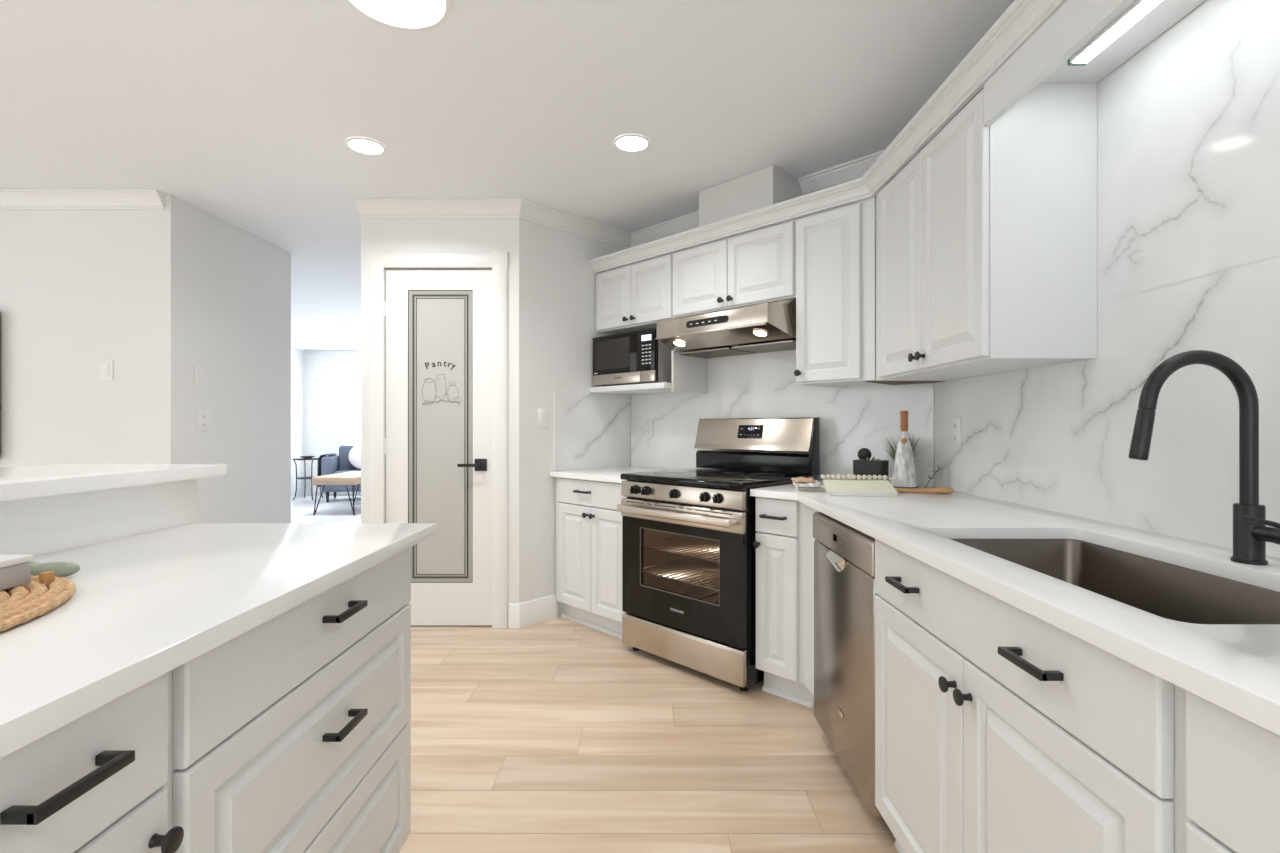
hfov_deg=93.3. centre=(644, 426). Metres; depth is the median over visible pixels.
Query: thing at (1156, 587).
sink
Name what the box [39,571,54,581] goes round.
wooden block
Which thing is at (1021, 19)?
trim
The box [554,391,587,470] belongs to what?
trim
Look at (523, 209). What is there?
trim
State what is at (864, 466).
planter
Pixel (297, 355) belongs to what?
wall
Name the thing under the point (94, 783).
base cabinet
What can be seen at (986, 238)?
upper cabinet
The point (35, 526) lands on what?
wall
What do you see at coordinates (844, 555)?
dishwasher
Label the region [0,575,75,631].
placemat
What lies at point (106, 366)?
light switch
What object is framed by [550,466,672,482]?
countertop
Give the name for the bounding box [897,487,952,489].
server
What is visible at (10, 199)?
trim
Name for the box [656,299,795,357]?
range hood
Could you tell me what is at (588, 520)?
base cabinet
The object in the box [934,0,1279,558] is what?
backsplash
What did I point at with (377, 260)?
trim
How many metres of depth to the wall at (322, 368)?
10.20 m
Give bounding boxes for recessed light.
[344,0,452,30]
[346,137,385,154]
[614,134,649,151]
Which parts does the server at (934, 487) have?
handle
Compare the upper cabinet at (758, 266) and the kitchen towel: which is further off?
the upper cabinet at (758, 266)
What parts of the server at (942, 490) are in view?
handle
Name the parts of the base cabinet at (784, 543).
knob, handle, drawer, door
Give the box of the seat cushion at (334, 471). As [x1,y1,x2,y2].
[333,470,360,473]
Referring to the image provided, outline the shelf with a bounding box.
[590,382,672,394]
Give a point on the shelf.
(662, 387)
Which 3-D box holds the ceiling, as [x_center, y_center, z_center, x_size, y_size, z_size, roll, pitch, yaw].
[-2.300,-1.340,4.000,7.800,0.100,13.200,0,0,0]
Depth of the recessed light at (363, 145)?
2.76 m
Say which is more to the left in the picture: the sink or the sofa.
the sofa
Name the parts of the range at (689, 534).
knob, knob, knob, control panel, storage drawer, knob, knob, display panel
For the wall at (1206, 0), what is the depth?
1.55 m
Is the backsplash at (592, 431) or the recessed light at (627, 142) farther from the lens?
the backsplash at (592, 431)
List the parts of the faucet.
lever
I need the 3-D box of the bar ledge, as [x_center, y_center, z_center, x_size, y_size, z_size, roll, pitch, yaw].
[-1.490,0.128,0.770,0.500,0.033,2.040,0,0,0]
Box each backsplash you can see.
[555,393,629,470]
[631,349,933,486]
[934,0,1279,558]
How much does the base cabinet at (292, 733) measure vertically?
0.858 m
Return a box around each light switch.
[100,360,112,380]
[194,364,203,384]
[538,409,547,427]
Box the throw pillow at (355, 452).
[349,443,360,468]
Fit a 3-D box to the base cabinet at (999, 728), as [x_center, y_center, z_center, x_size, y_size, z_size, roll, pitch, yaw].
[0.945,0.730,1.198,0.691,0.858,0.955,0,0,0]
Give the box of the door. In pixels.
[384,270,491,624]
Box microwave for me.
[593,328,670,386]
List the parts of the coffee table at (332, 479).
leg, leg, leg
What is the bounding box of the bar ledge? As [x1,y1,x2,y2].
[0,464,226,500]
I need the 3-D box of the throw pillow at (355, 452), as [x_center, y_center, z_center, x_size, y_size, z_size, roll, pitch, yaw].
[-4.472,0.471,9.610,0.449,0.419,0.156,0,0,-16]
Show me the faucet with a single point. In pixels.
(1251, 533)
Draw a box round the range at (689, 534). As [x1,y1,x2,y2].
[616,417,819,691]
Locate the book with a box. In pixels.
[823,479,897,496]
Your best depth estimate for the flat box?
0.94 m
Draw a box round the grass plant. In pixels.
[884,434,919,459]
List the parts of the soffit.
soffit panel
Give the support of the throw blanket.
on the sofa
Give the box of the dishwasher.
[813,512,882,817]
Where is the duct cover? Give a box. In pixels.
[699,165,802,226]
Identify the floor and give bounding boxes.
[291,495,898,852]
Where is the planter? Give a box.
[853,448,888,479]
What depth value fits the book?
2.38 m
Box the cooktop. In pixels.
[620,468,812,489]
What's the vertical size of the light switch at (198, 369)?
0.116 m
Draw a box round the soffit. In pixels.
[984,0,1205,124]
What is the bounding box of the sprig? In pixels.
[925,466,941,487]
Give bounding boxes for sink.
[951,539,1279,623]
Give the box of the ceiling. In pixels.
[0,0,1013,349]
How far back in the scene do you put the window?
10.25 m
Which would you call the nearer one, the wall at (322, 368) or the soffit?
the soffit
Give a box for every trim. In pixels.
[0,189,164,209]
[355,150,883,248]
[367,251,507,628]
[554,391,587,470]
[588,0,1066,273]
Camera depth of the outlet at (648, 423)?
3.98 m
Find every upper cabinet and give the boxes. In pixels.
[590,252,707,394]
[673,219,795,318]
[794,196,944,386]
[876,83,1096,380]
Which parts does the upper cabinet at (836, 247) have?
knob, door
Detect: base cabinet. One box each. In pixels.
[0,672,183,852]
[163,547,410,852]
[556,477,626,638]
[753,497,819,707]
[875,539,1191,852]
[1186,690,1279,852]
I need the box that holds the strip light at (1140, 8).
[1068,0,1162,65]
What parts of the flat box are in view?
lid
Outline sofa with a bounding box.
[321,445,360,502]
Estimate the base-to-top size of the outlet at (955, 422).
0.116 m
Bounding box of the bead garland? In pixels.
[821,474,896,481]
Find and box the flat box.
[0,555,33,589]
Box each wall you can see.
[0,194,290,522]
[0,479,196,555]
[291,347,303,497]
[304,350,360,486]
[361,218,518,610]
[519,218,630,616]
[1097,0,1207,83]
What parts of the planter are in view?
pot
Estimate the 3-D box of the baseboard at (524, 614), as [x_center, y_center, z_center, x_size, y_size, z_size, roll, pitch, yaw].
[-0.649,1.089,3.556,0.320,0.140,0.052,0,0,-37]
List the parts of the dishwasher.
pocket handle, control panel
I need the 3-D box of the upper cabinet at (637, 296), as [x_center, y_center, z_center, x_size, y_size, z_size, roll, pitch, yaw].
[0.011,-0.598,3.745,0.668,0.800,0.366,0,0,45]
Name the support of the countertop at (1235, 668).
on the base cabinet at (1233, 762)
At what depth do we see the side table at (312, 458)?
9.47 m
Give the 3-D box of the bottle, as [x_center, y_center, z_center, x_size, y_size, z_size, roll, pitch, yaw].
[1.116,0.100,2.600,0.113,0.338,0.113,0,0,0]
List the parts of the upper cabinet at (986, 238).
door, knob, knob, door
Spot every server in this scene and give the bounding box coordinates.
[895,488,953,493]
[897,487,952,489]
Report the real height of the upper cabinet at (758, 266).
0.384 m
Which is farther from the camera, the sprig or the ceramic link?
the sprig
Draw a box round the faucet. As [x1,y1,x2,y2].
[1128,350,1279,564]
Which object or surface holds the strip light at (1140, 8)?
attached to the soffit
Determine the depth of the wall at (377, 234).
3.49 m
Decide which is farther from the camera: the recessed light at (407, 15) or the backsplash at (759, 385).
the backsplash at (759, 385)
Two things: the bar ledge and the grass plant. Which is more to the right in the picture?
the grass plant
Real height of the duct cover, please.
0.287 m
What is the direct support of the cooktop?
in the range at (689, 534)
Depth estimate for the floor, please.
2.13 m
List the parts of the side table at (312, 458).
leg, leg, leg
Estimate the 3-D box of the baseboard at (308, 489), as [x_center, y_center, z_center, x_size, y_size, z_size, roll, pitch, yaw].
[-4.330,1.089,10.191,2.860,0.140,0.017,0,0,0]
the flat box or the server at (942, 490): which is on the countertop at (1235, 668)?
the server at (942, 490)
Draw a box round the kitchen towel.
[791,477,896,490]
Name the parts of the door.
glass pane, lever handle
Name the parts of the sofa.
leg, armrest, backrest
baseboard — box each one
[303,487,360,494]
[508,594,557,627]
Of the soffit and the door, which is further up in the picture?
the soffit
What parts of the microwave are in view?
door, door rail, control panel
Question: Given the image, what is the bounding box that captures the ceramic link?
[31,561,79,576]
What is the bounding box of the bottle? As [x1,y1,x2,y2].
[891,411,918,487]
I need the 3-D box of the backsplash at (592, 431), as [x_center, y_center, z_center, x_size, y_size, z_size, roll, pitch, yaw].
[-0.322,0.048,3.889,0.631,0.505,0.001,0,0,-45]
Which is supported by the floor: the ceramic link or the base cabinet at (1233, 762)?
the base cabinet at (1233, 762)
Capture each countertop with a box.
[0,523,435,757]
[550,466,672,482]
[750,480,1279,735]
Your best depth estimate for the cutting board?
2.41 m
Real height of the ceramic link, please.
0.033 m
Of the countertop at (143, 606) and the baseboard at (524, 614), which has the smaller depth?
the countertop at (143, 606)
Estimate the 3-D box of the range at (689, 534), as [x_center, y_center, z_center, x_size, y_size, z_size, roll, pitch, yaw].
[0.358,0.556,3.063,0.762,1.206,0.720,0,0,45]
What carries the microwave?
on the upper cabinet at (637, 296)
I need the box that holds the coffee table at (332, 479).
[312,471,360,515]
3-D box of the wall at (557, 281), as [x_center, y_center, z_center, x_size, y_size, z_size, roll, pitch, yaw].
[-0.450,-0.065,3.844,0.898,2.450,0.113,0,0,-45]
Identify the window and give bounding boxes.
[342,365,360,444]
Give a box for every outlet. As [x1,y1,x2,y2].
[196,410,209,429]
[645,420,652,436]
[951,418,960,445]
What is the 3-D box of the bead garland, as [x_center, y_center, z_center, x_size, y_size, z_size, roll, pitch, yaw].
[0.880,0.214,2.494,0.299,0.029,0.034,0,0,10]
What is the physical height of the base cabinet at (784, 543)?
0.858 m
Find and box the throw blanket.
[317,453,336,486]
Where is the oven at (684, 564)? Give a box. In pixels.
[616,498,746,648]
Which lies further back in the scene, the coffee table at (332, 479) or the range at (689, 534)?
the coffee table at (332, 479)
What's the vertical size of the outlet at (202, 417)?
0.116 m
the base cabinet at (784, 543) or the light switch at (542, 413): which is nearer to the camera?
the base cabinet at (784, 543)
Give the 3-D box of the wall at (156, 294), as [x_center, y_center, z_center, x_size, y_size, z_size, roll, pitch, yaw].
[-4.415,-0.065,3.918,3.570,2.450,1.137,0,0,0]
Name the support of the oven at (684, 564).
in the range at (689, 534)
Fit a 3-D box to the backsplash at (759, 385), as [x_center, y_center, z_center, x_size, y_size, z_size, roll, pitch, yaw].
[0.604,-0.147,3.418,1.973,0.895,0.008,0,0,45]
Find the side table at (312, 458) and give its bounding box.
[292,457,323,499]
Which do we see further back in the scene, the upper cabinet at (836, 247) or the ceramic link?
the upper cabinet at (836, 247)

